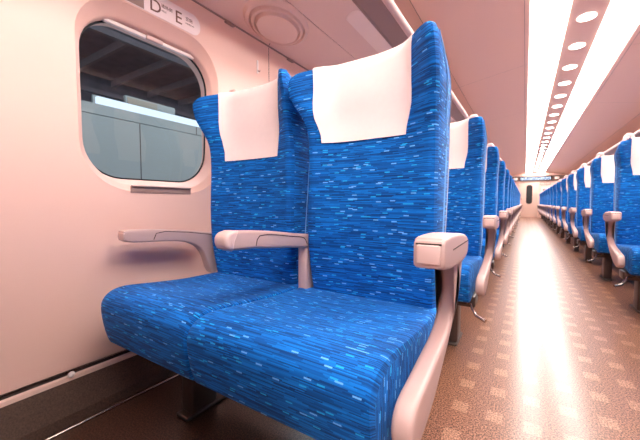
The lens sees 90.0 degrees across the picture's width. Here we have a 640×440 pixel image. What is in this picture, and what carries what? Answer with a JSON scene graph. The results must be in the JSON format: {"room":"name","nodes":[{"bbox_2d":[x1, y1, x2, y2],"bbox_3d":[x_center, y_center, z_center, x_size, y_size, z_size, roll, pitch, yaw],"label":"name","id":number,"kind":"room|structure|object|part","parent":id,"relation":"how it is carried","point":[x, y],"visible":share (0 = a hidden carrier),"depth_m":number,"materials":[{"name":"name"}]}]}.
{"room":"train carriage","nodes":[
{"label":"train carriage","id":0,"kind":"room"},
{"bbox_2d":[0,0,306,396],"bbox_3d":[3.281,-0.560,7.429,0.001,1.440,21.840,2,4,33],"label":"wall","id":1,"kind":"structure","parent":0,"point":[61,251],"depth_m":1.02,"materials":[{"name":"white plastic"}]},
{"bbox_2d":[0,349,130,400],"bbox_3d":[3.272,0.179,7.473,0.020,0.050,21.840,2,4,33],"label":"trim","id":2,"kind":"structure","parent":1,"relation":"attached to","point":[48,380],"depth_m":1.03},
{"bbox_2d":[0,352,136,407],"bbox_3d":[3.277,0.187,7.471,0.030,0.033,21.840,2,4,33],"label":"baseboard","id":3,"kind":"structure","parent":1,"relation":"attached to","point":[44,387],"depth_m":1.03,"materials":[{"name":"white plastic"}]},
{"bbox_2d":[75,0,217,192],"bbox_3d":[-0.682,-0.459,1.318,0.094,0.687,0.578,2,4,33],"label":"window","id":4,"kind":"structure","parent":1,"relation":"in","point":[119,15],"depth_m":1.28,"materials":[{"name":"white plastic"}]},
{"bbox_3d":[-0.672,-0.728,1.298,0.018,0.016,0.068,2,4,33],"label":"blind handle","id":5,"kind":"part","parent":4,"relation":"part of","materials":[{"name":"plastic"}]},
{"bbox_2d":[130,185,190,193],"bbox_3d":[-0.638,-0.122,1.306,0.011,0.030,0.256,2,4,33],"label":"hook","id":6,"kind":"object","parent":4,"relation":"attached to","point":[134,188],"visible":1,"depth_m":1.29,"materials":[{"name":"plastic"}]},
{"bbox_2d":[125,0,199,34],"bbox_3d":[-0.637,-0.850,1.276,0.003,0.088,0.376,2,4,33],"label":"letter sign","id":7,"kind":"object","parent":1,"relation":"attached to","point":[166,10],"visible":1,"depth_m":1.32,"materials":[{"name":"white plastic"}]},
{"bbox_2d":[224,20,234,26],"bbox_3d":[-0.440,-0.958,1.562,0.018,0.009,0.056,2,4,33],"label":"bracket","id":8,"kind":"object","parent":1,"relation":"attached to","point":[225,21],"visible":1,"depth_m":1.55,"materials":[{"name":"pink plastic"}]},
{"bbox_2d":[192,0,468,122],"bbox_3d":[3.550,-1.361,7.213,0.640,0.217,21.836,2,4,33],"label":"luggage rack","id":9,"kind":"object","parent":1,"relation":"attached to","point":[313,34],"visible":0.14,"depth_m":1.74,"materials":[{"name":"plastic"}]},
{"bbox_3d":[3.397,-1.324,7.314,0.268,0.097,21.836,2,4,33],"label":"underside panel","id":10,"kind":"part","parent":9,"relation":"part of","materials":[{"name":"plastic"}]},
{"bbox_2d":[243,0,308,46],"bbox_3d":[-0.216,-1.000,1.649,0.248,0.086,0.428,2,4,33],"label":"round vent","id":11,"kind":"object","parent":9,"relation":"attached to","point":[277,23],"depth_m":1.60,"materials":[{"name":"beige plastic"}]},
{"bbox_3d":[3.605,-1.379,7.178,0.218,0.084,21.836,2,4,33],"label":"panel","id":12,"kind":"part","parent":9,"relation":"part of","materials":[{"name":"beige plastic"}]},
{"bbox_3d":[3.801,-1.428,7.049,0.044,0.043,21.836,2,4,33],"label":"rail","id":13,"kind":"part","parent":9,"relation":"part of","materials":[{"name":"plastic"}]},
{"bbox_2d":[40,217,639,439],"bbox_3d":[4.651,0.370,6.601,3.492,0.040,21.940,2,4,33],"label":"floor","id":14,"kind":"structure","parent":0,"point":[555,355],"depth_m":1.32,"materials":[{"name":"carpet"}]},
{"bbox_2d":[0,355,175,439],"bbox_3d":[3.298,0.246,7.461,0.080,0.117,21.840,2,4,33],"label":"trim","id":15,"kind":"structure","parent":14,"relation":"on","point":[38,416],"depth_m":1.04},
{"bbox_2d":[68,371,74,377],"bbox_3d":[-0.815,0.507,1.050,0.015,0.021,0.021,2,4,33],"label":"button","id":16,"kind":"object","parent":15,"relation":"on","point":[71,374],"visible":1,"depth_m":1.04,"materials":[{"name":"white plastic"}]},
{"bbox_2d":[43,374,179,439],"bbox_3d":[3.352,0.302,7.429,0.012,0.009,21.840,2,4,33],"label":"trim","id":17,"kind":"structure","parent":14,"relation":"on","point":[65,430],"depth_m":1.07,"materials":[{"name":"metal"}]},
{"bbox_2d":[101,21,467,439],"bbox_3d":[-0.131,0.047,0.995,1.080,1.200,0.635,2,4,33],"label":"seat","id":18,"kind":"object","parent":14,"relation":"on","point":[327,312],"visible":1,"depth_m":0.92,"materials":[{"name":"fabric"}]},
{"bbox_3d":[-0.573,0.135,1.272,0.042,0.216,0.412,2,4,33],"label":"window armrest","id":19,"kind":"part","parent":18,"relation":"part of","materials":[{"name":"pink plastic"}]},
{"bbox_3d":[-0.410,0.517,1.086,0.056,0.228,0.100,2,4,33],"label":"leg","id":20,"kind":"part","parent":18,"relation":"part of","materials":[{"name":"metal"}]},
{"bbox_2d":[101,272,297,380],"bbox_3d":[-0.380,0.295,1.092,0.471,0.171,0.508,2,4,33],"label":"seat cushion","id":21,"kind":"object","parent":18,"relation":"on","point":[154,321],"depth_m":0.91,"materials":[{"name":"blue fabric"}]},
{"bbox_3d":[-0.245,-0.111,1.278,0.473,0.826,0.259,2,4,33],"label":"backrest","id":22,"kind":"part","parent":18,"relation":"part of","materials":[{"name":"blue fabric"}]},
{"bbox_3d":[-0.139,0.061,0.975,0.045,0.079,0.414,2,4,33],"label":"armrest","id":23,"kind":"part","parent":18,"relation":"part of","materials":[{"name":"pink plastic"}]},
{"bbox_3d":[-0.046,0.163,1.126,0.038,0.195,0.060,2,4,33],"label":"arm post","id":24,"kind":"part","parent":18,"relation":"part of","materials":[{"name":"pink plastic"}]},
{"bbox_2d":[187,287,435,439],"bbox_3d":[0.019,0.309,0.838,0.472,0.171,0.508,2,4,33],"label":"seat cushion","id":25,"kind":"object","parent":18,"relation":"on","point":[323,363],"depth_m":0.65,"materials":[{"name":"blue fabric"}]},
{"bbox_3d":[0.158,-0.100,1.020,0.462,0.831,0.259,2,4,33],"label":"backrest","id":26,"kind":"part","parent":18,"relation":"part of","materials":[{"name":"blue fabric"}]},
{"bbox_3d":[0.220,0.217,0.623,0.057,0.309,0.317,2,4,33],"label":"panel","id":27,"kind":"part","parent":18,"relation":"part of","materials":[{"name":"pink plastic"}]},
{"bbox_3d":[0.245,0.056,0.627,0.051,0.066,0.256,2,4,33],"label":"armrest","id":28,"kind":"part","parent":18,"relation":"part of","materials":[{"name":"pink plastic"}]},
{"bbox_2d":[446,114,499,345],"bbox_3d":[0.430,0.000,1.869,1.080,1.200,0.635,2,4,33],"label":"seat","id":29,"kind":"object","parent":14,"relation":"on","point":[468,137],"visible":0.27,"depth_m":1.74,"materials":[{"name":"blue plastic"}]},
{"bbox_3d":[0.677,0.488,1.625,0.056,0.228,0.100,2,4,33],"label":"leg","id":30,"kind":"part","parent":29,"relation":"part of","materials":[{"name":"metal"}]},
{"bbox_3d":[0.718,-0.146,1.895,0.462,0.831,0.259,2,4,33],"label":"backrest","id":31,"kind":"part","parent":29,"relation":"part of","materials":[{"name":"blue fabric"}]},
{"bbox_2d":[457,256,482,302],"bbox_3d":[0.579,0.262,1.712,0.472,0.171,0.508,2,4,33],"label":"seat cushion","id":32,"kind":"object","parent":29,"relation":"on","point":[471,265],"depth_m":1.41,"materials":[{"name":"blue fabric"}]},
{"bbox_3d":[0.780,0.171,1.497,0.057,0.309,0.317,2,4,33],"label":"panel","id":33,"kind":"part","parent":29,"relation":"part of","materials":[{"name":"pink plastic"}]},
{"bbox_3d":[0.805,0.009,1.502,0.051,0.066,0.256,2,4,33],"label":"armrest","id":34,"kind":"part","parent":29,"relation":"part of","materials":[{"name":"pink plastic"}]},
{"bbox_2d":[481,143,508,276],"bbox_3d":[0.990,-0.046,2.744,1.080,1.200,0.635,2,4,33],"label":"seat","id":35,"kind":"object","parent":14,"relation":"on","point":[492,156],"visible":0.18,"depth_m":2.60,"materials":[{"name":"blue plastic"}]},
{"bbox_2d":[481,238,496,262],"bbox_3d":[1.140,0.216,2.587,0.472,0.171,0.508,2,4,33],"label":"seat cushion","id":36,"kind":"object","parent":35,"relation":"on","point":[483,239],"depth_m":2.28,"materials":[{"name":"blue fabric"}]},
{"bbox_3d":[1.278,-0.193,2.770,0.462,0.831,0.259,2,4,33],"label":"backrest","id":37,"kind":"part","parent":35,"relation":"part of","materials":[{"name":"blue fabric"}]},
{"bbox_3d":[1.341,0.124,2.372,0.057,0.309,0.317,2,4,33],"label":"panel","id":38,"kind":"part","parent":35,"relation":"part of","materials":[{"name":"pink plastic"}]},
{"bbox_3d":[1.365,-0.037,2.377,0.051,0.066,0.256,2,4,33],"label":"armrest","id":39,"kind":"part","parent":35,"relation":"part of","materials":[{"name":"pink plastic"}]},
{"bbox_2d":[490,158,512,269],"bbox_3d":[1.551,-0.093,3.619,1.080,1.200,0.635,2,4,33],"label":"seat","id":40,"kind":"object","parent":14,"relation":"on","point":[502,166],"visible":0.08,"depth_m":3.46,"materials":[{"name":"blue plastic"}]},
{"bbox_3d":[1.839,-0.239,3.645,0.462,0.831,0.259,2,4,33],"label":"backrest","id":41,"kind":"part","parent":40,"relation":"part of","materials":[{"name":"blue fabric"}]},
{"bbox_3d":[1.901,0.077,3.247,0.057,0.309,0.317,2,4,33],"label":"panel","id":42,"kind":"part","parent":40,"relation":"part of","materials":[{"name":"pink plastic"}]},
{"bbox_2d":[504,168,514,244],"bbox_3d":[2.111,-0.139,4.494,1.080,1.200,0.635,2,4,33],"label":"seat","id":43,"kind":"object","parent":14,"relation":"on","point":[507,178],"visible":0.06,"depth_m":4.33,"materials":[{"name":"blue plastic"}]},
{"bbox_3d":[2.399,-0.286,4.520,0.462,0.831,0.259,2,4,33],"label":"backrest","id":44,"kind":"part","parent":43,"relation":"part of","materials":[{"name":"blue fabric"}]},
{"bbox_3d":[2.462,0.031,4.122,0.057,0.309,0.317,2,4,33],"label":"panel","id":45,"kind":"part","parent":43,"relation":"part of","materials":[{"name":"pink plastic"}]},
{"bbox_2d":[503,175,516,246],"bbox_3d":[2.671,-0.186,5.369,1.080,1.200,0.635,2,4,33],"label":"seat","id":46,"kind":"object","parent":14,"relation":"on","point":[510,180],"visible":0.08,"depth_m":5.19,"materials":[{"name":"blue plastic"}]},
{"bbox_3d":[2.960,-0.332,5.395,0.462,0.831,0.259,2,4,33],"label":"backrest","id":47,"kind":"part","parent":46,"relation":"part of","materials":[{"name":"blue fabric"}]},
{"bbox_2d":[511,179,517,232],"bbox_3d":[3.232,-0.232,6.244,1.080,1.200,0.635,2,4,33],"label":"seat","id":48,"kind":"object","parent":14,"relation":"on","point":[512,188],"visible":0.09,"depth_m":6.07,"materials":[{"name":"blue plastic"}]},
{"bbox_3d":[3.520,-0.379,6.269,0.462,0.831,0.259,2,4,33],"label":"backrest","id":49,"kind":"part","parent":48,"relation":"part of","materials":[{"name":"blue fabric"}]},
{"bbox_2d":[513,182,518,228],"bbox_3d":[3.792,-0.279,7.118,1.080,1.200,0.635,2,4,33],"label":"seat","id":50,"kind":"object","parent":14,"relation":"on","point":[514,182],"visible":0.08,"depth_m":6.96,"materials":[{"name":"blue fabric"}]},
{"bbox_3d":[4.081,-0.425,7.144,0.462,0.831,0.259,2,4,33],"label":"backrest","id":51,"kind":"part","parent":50,"relation":"part of","materials":[{"name":"blue fabric"}]},
{"bbox_2d":[514,184,519,225],"bbox_3d":[4.353,-0.325,7.993,1.080,1.200,0.635,2,4,33],"label":"seat","id":52,"kind":"object","parent":14,"relation":"on","point":[515,184],"visible":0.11,"depth_m":7.81,"materials":[{"name":"blue fabric"}]},
{"bbox_2d":[539,190,544,220],"bbox_3d":[9.329,-0.555,12.318,1.505,1.200,0.635,2,4,33],"label":"seat","id":53,"kind":"object","parent":14,"relation":"on","point":[543,190],"visible":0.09,"depth_m":12.70,"materials":[{"name":"blue fabric"}]},
{"bbox_2d":[540,190,545,220],"bbox_3d":[8.768,-0.508,11.444,1.505,1.200,0.635,2,4,33],"label":"seat","id":54,"kind":"object","parent":14,"relation":"on","point":[544,190],"visible":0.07,"depth_m":11.82,"materials":[{"name":"blue fabric"}]},
{"bbox_2d":[541,188,547,223],"bbox_3d":[8.208,-0.462,10.569,1.505,1.200,0.635,2,4,33],"label":"seat","id":55,"kind":"object","parent":14,"relation":"on","point":[546,188],"visible":0.06,"depth_m":10.96,"materials":[{"name":"blue fabric"}]},
{"bbox_2d":[542,187,549,225],"bbox_3d":[7.647,-0.415,9.694,1.505,1.200,0.635,2,4,33],"label":"seat","id":56,"kind":"object","parent":14,"relation":"on","point":[548,187],"visible":0.12,"depth_m":10.07,"materials":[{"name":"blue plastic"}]},
{"bbox_2d":[544,186,552,227],"bbox_3d":[7.087,-0.369,8.819,1.505,1.200,0.635,2,4,33],"label":"seat","id":57,"kind":"object","parent":14,"relation":"on","point":[548,189],"visible":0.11,"depth_m":9.20,"materials":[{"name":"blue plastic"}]},
{"bbox_3d":[6.808,-0.530,9.208,0.455,0.822,0.259,2,4,33],"label":"backrest","id":58,"kind":"part","parent":57,"relation":"part of","materials":[{"name":"blue fabric"}]},
{"bbox_2d":[546,184,555,230],"bbox_3d":[6.526,-0.322,7.944,1.505,1.200,0.635,2,4,33],"label":"seat","id":59,"kind":"object","parent":14,"relation":"on","point":[551,189],"visible":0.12,"depth_m":8.34,"materials":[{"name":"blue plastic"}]},
{"bbox_3d":[6.248,-0.484,8.333,0.455,0.822,0.259,2,4,33],"label":"backrest","id":60,"kind":"part","parent":59,"relation":"part of","materials":[{"name":"blue fabric"}]},
{"bbox_2d":[548,182,559,233],"bbox_3d":[5.966,-0.276,7.069,1.505,1.200,0.635,2,4,33],"label":"seat","id":61,"kind":"object","parent":14,"relation":"on","point":[554,186],"visible":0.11,"depth_m":7.46,"materials":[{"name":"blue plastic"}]},
{"bbox_3d":[5.687,-0.437,7.458,0.455,0.822,0.259,2,4,33],"label":"backrest","id":62,"kind":"part","parent":61,"relation":"part of","materials":[{"name":"blue fabric"}]},
{"bbox_2d":[551,179,563,237],"bbox_3d":[5.405,-0.229,6.194,1.505,1.200,0.635,2,4,33],"label":"seat","id":63,"kind":"object","parent":14,"relation":"on","point":[558,185],"visible":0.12,"depth_m":6.59,"materials":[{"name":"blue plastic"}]},
{"bbox_3d":[4.734,-0.094,6.476,0.057,0.309,0.317,2,4,33],"label":"panel","id":64,"kind":"part","parent":63,"relation":"part of","materials":[{"name":"pink plastic"}]},
{"bbox_3d":[5.127,-0.391,6.583,0.455,0.822,0.259,2,4,33],"label":"backrest","id":65,"kind":"part","parent":63,"relation":"part of","materials":[{"name":"blue fabric"}]},
{"bbox_2d":[555,175,570,243],"bbox_3d":[4.845,-0.183,5.320,1.505,1.200,0.635,2,4,33],"label":"seat","id":66,"kind":"object","parent":14,"relation":"on","point":[564,187],"visible":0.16,"depth_m":5.72,"materials":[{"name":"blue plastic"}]},
{"bbox_3d":[4.174,-0.048,5.601,0.057,0.309,0.317,2,4,33],"label":"panel","id":67,"kind":"part","parent":66,"relation":"part of","materials":[{"name":"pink plastic"}]},
{"bbox_3d":[4.566,-0.344,5.708,0.455,0.822,0.259,2,4,33],"label":"backrest","id":68,"kind":"part","parent":66,"relation":"part of","materials":[{"name":"blue fabric"}]},
{"bbox_3d":[4.321,0.279,5.568,0.056,0.228,0.100,2,4,33],"label":"leg","id":69,"kind":"part","parent":66,"relation":"part of","materials":[{"name":"metal"}]},
{"bbox_2d":[561,170,578,250],"bbox_3d":[4.285,-0.137,4.445,1.505,1.200,0.635,2,4,33],"label":"seat","id":70,"kind":"object","parent":14,"relation":"on","point":[571,180],"visible":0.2,"depth_m":4.85,"materials":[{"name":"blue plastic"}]},
{"bbox_3d":[3.613,-0.001,4.726,0.057,0.309,0.317,2,4,33],"label":"panel","id":71,"kind":"part","parent":70,"relation":"part of","materials":[{"name":"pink plastic"}]},
{"bbox_2d":[567,222,575,233],"bbox_3d":[3.880,0.106,4.642,0.442,0.171,0.508,2,4,33],"label":"seat cushion","id":72,"kind":"object","parent":70,"relation":"on","point":[569,228],"depth_m":4.60,"materials":[{"name":"blue fabric"}]},
{"bbox_3d":[4.006,-0.298,4.833,0.455,0.822,0.259,2,4,33],"label":"backrest","id":73,"kind":"part","parent":70,"relation":"part of","materials":[{"name":"blue fabric"}]},
{"bbox_3d":[3.761,0.326,4.693,0.056,0.228,0.100,2,4,33],"label":"leg","id":74,"kind":"part","parent":70,"relation":"part of","materials":[{"name":"metal"}]},
{"bbox_2d":[569,163,591,262],"bbox_3d":[3.724,-0.090,3.570,1.505,1.200,0.635,2,4,33],"label":"seat","id":75,"kind":"object","parent":14,"relation":"on","point":[583,178],"visible":0.34,"depth_m":3.97,"materials":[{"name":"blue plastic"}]},
{"bbox_3d":[3.053,0.045,3.851,0.057,0.309,0.317,2,4,33],"label":"panel","id":76,"kind":"part","parent":75,"relation":"part of","materials":[{"name":"pink plastic"}]},
{"bbox_2d":[576,226,589,240],"bbox_3d":[3.319,0.153,3.767,0.442,0.171,0.508,2,4,33],"label":"seat cushion","id":77,"kind":"object","parent":75,"relation":"on","point":[580,231],"depth_m":3.70,"materials":[{"name":"blue fabric"}]},
{"bbox_3d":[3.446,-0.251,3.958,0.455,0.822,0.259,2,4,33],"label":"backrest","id":78,"kind":"part","parent":75,"relation":"part of","materials":[{"name":"blue fabric"}]},
{"bbox_3d":[3.201,0.372,3.818,0.056,0.228,0.100,2,4,33],"label":"leg","id":79,"kind":"part","parent":75,"relation":"part of","materials":[{"name":"metal"}]},
{"bbox_2d":[581,152,614,280],"bbox_3d":[3.164,-0.043,2.695,1.505,1.200,0.635,2,4,33],"label":"seat","id":80,"kind":"object","parent":14,"relation":"on","point":[602,169],"visible":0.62,"depth_m":3.09,"materials":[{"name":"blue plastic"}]},
{"bbox_3d":[2.494,-0.070,2.996,0.051,0.066,0.256,2,4,33],"label":"armrest","id":81,"kind":"part","parent":80,"relation":"part of","materials":[{"name":"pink plastic"}]},
{"bbox_3d":[2.492,0.092,2.976,0.057,0.309,0.317,2,4,33],"label":"panel","id":82,"kind":"part","parent":80,"relation":"part of","materials":[{"name":"pink plastic"}]},
{"bbox_3d":[2.778,-0.629,3.174,0.065,0.081,0.026,2,4,33],"label":"grab handle","id":83,"kind":"part","parent":80,"relation":"part of","materials":[{"name":"plastic"}]},
{"bbox_3d":[2.885,-0.205,3.084,0.455,0.822,0.259,2,4,33],"label":"backrest","id":84,"kind":"part","parent":80,"relation":"part of","materials":[{"name":"blue fabric"}]},
{"bbox_2d":[590,233,614,252],"bbox_3d":[2.759,0.199,2.893,0.442,0.171,0.508,2,4,33],"label":"seat cushion","id":85,"kind":"object","parent":80,"relation":"on","point":[600,241],"depth_m":2.80,"materials":[{"name":"blue fabric"}]},
{"bbox_3d":[2.640,0.418,2.943,0.056,0.228,0.100,2,4,33],"label":"leg","id":86,"kind":"part","parent":80,"relation":"part of","materials":[{"name":"metal"}]},
{"bbox_2d":[603,133,639,312],"bbox_3d":[2.603,0.003,1.820,1.505,1.200,0.635,2,4,33],"label":"seat","id":87,"kind":"object","parent":14,"relation":"on","point":[622,225],"visible":1,"depth_m":2.22,"materials":[{"name":"fabric"}]},
{"bbox_3d":[1.934,-0.024,2.121,0.051,0.066,0.256,2,4,33],"label":"armrest","id":88,"kind":"part","parent":87,"relation":"part of","materials":[{"name":"pink plastic"}]},
{"bbox_3d":[1.932,0.138,2.101,0.057,0.309,0.317,2,4,33],"label":"panel","id":89,"kind":"part","parent":87,"relation":"part of","materials":[{"name":"pink plastic"}]},
{"bbox_3d":[2.325,-0.158,2.209,0.455,0.822,0.259,2,4,33],"label":"backrest","id":90,"kind":"part","parent":87,"relation":"part of","materials":[{"name":"blue fabric"}]},
{"bbox_2d":[615,244,639,275],"bbox_3d":[2.198,0.246,2.018,0.442,0.171,0.508,2,4,33],"label":"seat cushion","id":91,"kind":"object","parent":87,"relation":"on","point":[631,252],"depth_m":1.96,"materials":[{"name":"blue fabric"}]},
{"bbox_3d":[2.217,-0.583,2.299,0.065,0.081,0.026,2,4,33],"label":"grab handle","id":92,"kind":"part","parent":87,"relation":"part of","materials":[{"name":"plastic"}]},
{"bbox_3d":[2.080,0.465,2.069,0.056,0.228,0.100,2,4,33],"label":"leg","id":93,"kind":"part","parent":87,"relation":"part of","materials":[{"name":"metal"}]},
{"bbox_2d":[393,0,639,174],"bbox_3d":[4.651,-1.559,6.498,3.257,0.655,21.840,2,4,33],"label":"ceiling","id":94,"kind":"structure","parent":0,"point":[483,40],"depth_m":3.75,"materials":[{"name":"plastic"}]},
{"bbox_2d":[409,0,490,142],"bbox_3d":[3.744,-1.755,7.069,0.004,0.004,21.840,2,4,33],"label":"trim","id":95,"kind":"structure","parent":94,"relation":"attached to","point":[409,0],"depth_m":3.43,"materials":[{"name":"plastic"}]},
{"bbox_2d":[524,0,524,53],"bbox_3d":[4.296,-1.848,6.710,0.004,0.004,21.840,2,4,33],"label":"trim","id":96,"kind":"structure","parent":94,"relation":"attached to","point":[524,0],"depth_m":2.71,"materials":[{"name":"beige plastic"}]},
{"bbox_2d":[526,0,532,162],"bbox_3d":[4.651,-1.897,6.480,3.252,0.020,21.840,2,4,33],"label":"trim","id":97,"kind":"structure","parent":94,"relation":"attached to","point":[532,0],"depth_m":3.32,"materials":[{"name":"white plastic"}]},
{"bbox_2d":[526,0,571,172],"bbox_3d":[4.430,-1.859,6.600,0.246,0.027,21.780,2,4,33],"label":"recessed light","id":98,"kind":"object","parent":94,"relation":"in","point":[549,17],"visible":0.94,"depth_m":3.29,"materials":[{"name":"white plastic"}]},
{"bbox_2d":[538,0,639,171],"bbox_3d":[4.849,-1.845,6.332,0.246,0.027,21.780,2,4,33],"label":"recessed light","id":99,"kind":"object","parent":94,"relation":"in","point":[621,18],"visible":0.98,"depth_m":3.33,"materials":[{"name":"white plastic"}]},
{"bbox_2d":[553,31,639,160],"bbox_3d":[5.005,-1.823,6.257,0.004,0.004,21.840,2,4,33],"label":"trim","id":100,"kind":"structure","parent":94,"relation":"attached to","point":[639,31],"depth_m":3.74,"materials":[{"name":"plastic"}]},
{"bbox_2d":[511,172,567,216],"bbox_3d":[10.535,-1.234,15.727,3.257,2.195,0.001,2,4,33],"label":"wall","id":101,"kind":"structure","parent":0,"point":[533,173],"depth_m":15.58,"materials":[{"name":"white plastic"}]},
{"bbox_2d":[519,181,537,216],"bbox_3d":[10.321,-1.031,15.836,0.744,1.772,0.055,2,4,33],"label":"door","id":102,"kind":"structure","parent":101,"relation":"in","point":[528,189],"depth_m":15.82,"materials":[{"name":"metal"}]},
{"bbox_3d":[10.337,-1.263,15.807,0.238,0.917,0.001,2,4,33],"label":"pane","id":103,"kind":"part","parent":102,"relation":"part of","materials":[{"name":"black glass"}]},
{"bbox_2d":[520,176,551,180],"bbox_3d":[10.491,-2.019,15.572,1.320,0.210,0.034,2,4,33],"label":"display","id":104,"kind":"object","parent":101,"relation":"attached to","point":[532,178],"visible":1,"depth_m":15.55,"materials":[{"name":"plastic"}]},
{"bbox_2d":[537,181,538,216],"bbox_3d":[10.654,-1.020,15.626,0.038,1.780,0.058,2,4,33],"label":"trim","id":105,"kind":"structure","parent":101,"relation":"attached to","point":[538,181],"depth_m":15.59,"materials":[{"name":"beige plastic"}]},
{"bbox_2d":[512,175,564,180],"bbox_3d":[10.508,-2.035,15.642,2.752,0.235,0.098,2,4,33],"label":"trim","id":106,"kind":"structure","parent":101,"relation":"attached to","point":[553,176],"depth_m":15.23,"materials":[{"name":"white plastic"}]},
{"label":"wall","id":107,"kind":"structure","parent":0,"visible":0},
{"bbox_2d":[559,81,570,85],"bbox_3d":[3.068,-1.712,4.013,0.124,0.006,0.124,2,4,33],"label":"recessed light","id":108,"kind":"object","parent":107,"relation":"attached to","point":[567,82],"visible":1,"depth_m":4.01,"materials":[{"name":"white plastic"}]},
{"bbox_2d":[563,65,576,69],"bbox_3d":[2.762,-1.687,3.536,0.124,0.006,0.124,2,4,33],"label":"recessed light","id":109,"kind":"object","parent":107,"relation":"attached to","point":[569,67],"visible":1,"depth_m":3.53,"materials":[{"name":"white plastic"}]},
{"bbox_2d":[532,0,611,171],"bbox_3d":[4.651,-1.861,6.482,0.244,0.030,21.840,2,4,33],"label":"trim","id":110,"kind":"structure","parent":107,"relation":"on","point":[576,32],"depth_m":3.30,"materials":[{"name":"white plastic"}]},
{"bbox_2d":[569,43,584,49],"bbox_3d":[2.456,-1.662,3.058,0.124,0.006,0.124,2,4,33],"label":"recessed light","id":111,"kind":"object","parent":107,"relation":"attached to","point":[578,45],"visible":1,"depth_m":3.06,"materials":[{"name":"white plastic"}]},
{"bbox_2d":[577,12,596,21],"bbox_3d":[2.150,-1.636,2.580,0.124,0.006,0.124,2,4,33],"label":"recessed light","id":112,"kind":"object","parent":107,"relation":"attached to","point":[587,16],"visible":1,"depth_m":2.58,"materials":[{"name":"white plastic"}]},
{"label":"outside","id":113,"kind":"structure","parent":0,"visible":0},
{"bbox_3d":[-3.872,1.075,10.859,13.850,0.100,38.000,2,4,33],"label":"trim","id":114,"kind":"structure","parent":113,"visible":0},
{"bbox_2d":[79,26,200,119],"bbox_3d":[-2.167,-2.037,9.601,12.100,6.250,34.000,2,4,33],"label":"canopy","id":115,"kind":"object","parent":114,"relation":"on","point":[115,64],"visible":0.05,"depth_m":10.72,"materials":[{"name":"metal"}]},
{"bbox_2d":[81,100,201,180],"bbox_3d":[0.656,-0.195,8.485,0.062,2.690,29.000,2,4,33],"label":"wall","id":116,"kind":"structure","parent":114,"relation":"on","point":[120,143],"depth_m":3.90,"materials":[{"name":"grey metal"}]},
{"bbox_3d":[0.655,-1.482,8.417,0.060,0.114,29.000,2,4,33],"label":"panel","id":117,"kind":"part","parent":116,"relation":"part of","materials":[{"name":"grey metal"}]},
{"bbox_2d":[91,95,198,126],"bbox_3d":[1.867,-1.710,10.423,0.090,0.110,16.300,2,4,33],"label":"band","id":118,"kind":"object","parent":116,"relation":"attached to","point":[95,99],"visible":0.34,"depth_m":3.97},
{"bbox_3d":[1.842,-1.711,10.439,0.030,0.110,16.300,2,4,33],"label":"plate","id":119,"kind":"part","parent":118,"relation":"part of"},
{"bbox_2d":[123,95,174,114],"bbox_3d":[-2.222,-1.481,4.210,0.060,0.128,0.660,2,4,33],"label":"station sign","id":120,"kind":"object","parent":118,"relation":"attached to","point":[127,99],"visible":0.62,"depth_m":4.15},
{"label":"wall","id":121,"kind":"structure","parent":0,"visible":0},
{"bbox_2d":[560,129,639,180],"bbox_3d":[5.750,-1.286,5.808,0.640,0.217,21.836,2,4,33],"label":"luggage rack","id":122,"kind":"object","parent":121,"relation":"attached to","point":[610,152],"visible":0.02,"depth_m":6.41,"materials":[{"name":"plastic"}]}
]}

